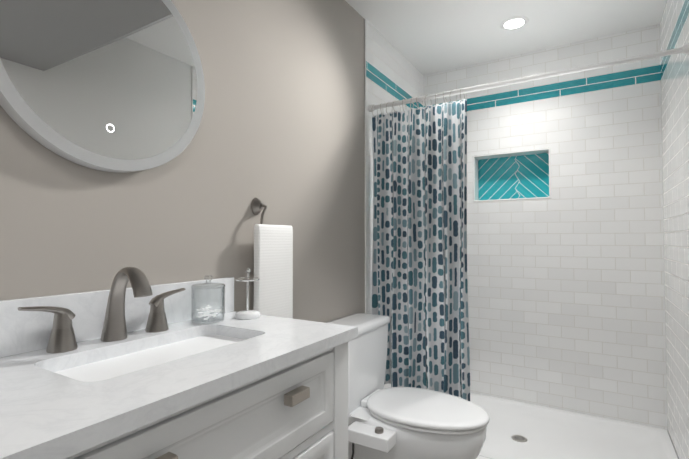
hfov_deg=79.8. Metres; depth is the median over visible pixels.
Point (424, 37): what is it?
ceiling
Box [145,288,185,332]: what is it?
faucet
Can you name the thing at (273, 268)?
towel ring
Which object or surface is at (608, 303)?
wall
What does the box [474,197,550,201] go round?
trim
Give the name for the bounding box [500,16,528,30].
recessed light
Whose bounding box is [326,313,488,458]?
toilet
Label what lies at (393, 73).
wall tile
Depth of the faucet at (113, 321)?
1.07 m
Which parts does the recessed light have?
ceiling light lens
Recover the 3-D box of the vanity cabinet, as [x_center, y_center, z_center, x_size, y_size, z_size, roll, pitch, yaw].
[-0.449,0.672,0.946,0.546,1.158,1.000,-1,-2,31]
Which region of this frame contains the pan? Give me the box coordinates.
[460,393,677,458]
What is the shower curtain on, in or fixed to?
attached to the wall tile at (674, 27)
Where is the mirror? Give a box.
[0,0,204,172]
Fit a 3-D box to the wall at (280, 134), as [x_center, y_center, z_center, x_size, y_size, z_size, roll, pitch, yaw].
[-0.596,-0.013,1.368,0.120,2.550,4.560,-1,-2,31]
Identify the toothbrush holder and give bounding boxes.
[235,268,259,318]
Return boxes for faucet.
[18,306,77,352]
[101,267,152,341]
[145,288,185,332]
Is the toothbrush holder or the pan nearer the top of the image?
the toothbrush holder
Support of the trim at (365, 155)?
attached to the wall at (280, 134)
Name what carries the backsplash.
attached to the wall at (280, 134)
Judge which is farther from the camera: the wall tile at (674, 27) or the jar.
the wall tile at (674, 27)
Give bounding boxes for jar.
[191,275,224,323]
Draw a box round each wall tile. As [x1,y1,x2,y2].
[366,19,423,388]
[660,0,688,458]
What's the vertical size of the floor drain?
0.004 m
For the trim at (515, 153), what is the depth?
2.99 m
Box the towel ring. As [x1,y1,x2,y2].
[251,198,292,318]
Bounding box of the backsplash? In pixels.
[0,277,233,357]
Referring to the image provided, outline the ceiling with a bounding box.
[345,0,666,74]
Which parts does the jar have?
glass lid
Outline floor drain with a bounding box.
[511,435,526,441]
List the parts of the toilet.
tank lid, bidet plate, tank, bidet knob, seat, lid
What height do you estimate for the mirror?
0.610 m
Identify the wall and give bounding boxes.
[0,0,364,322]
[424,24,667,430]
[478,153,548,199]
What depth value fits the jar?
1.32 m
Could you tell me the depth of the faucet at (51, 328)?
0.97 m
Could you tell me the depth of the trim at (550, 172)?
2.82 m
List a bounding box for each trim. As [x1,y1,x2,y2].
[364,19,366,312]
[473,156,478,201]
[474,148,548,159]
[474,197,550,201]
[549,148,550,198]
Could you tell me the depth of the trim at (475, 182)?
3.11 m
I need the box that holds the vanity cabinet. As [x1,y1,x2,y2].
[0,267,357,458]
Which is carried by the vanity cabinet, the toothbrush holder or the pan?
the toothbrush holder
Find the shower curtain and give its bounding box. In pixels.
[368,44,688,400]
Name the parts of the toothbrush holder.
stem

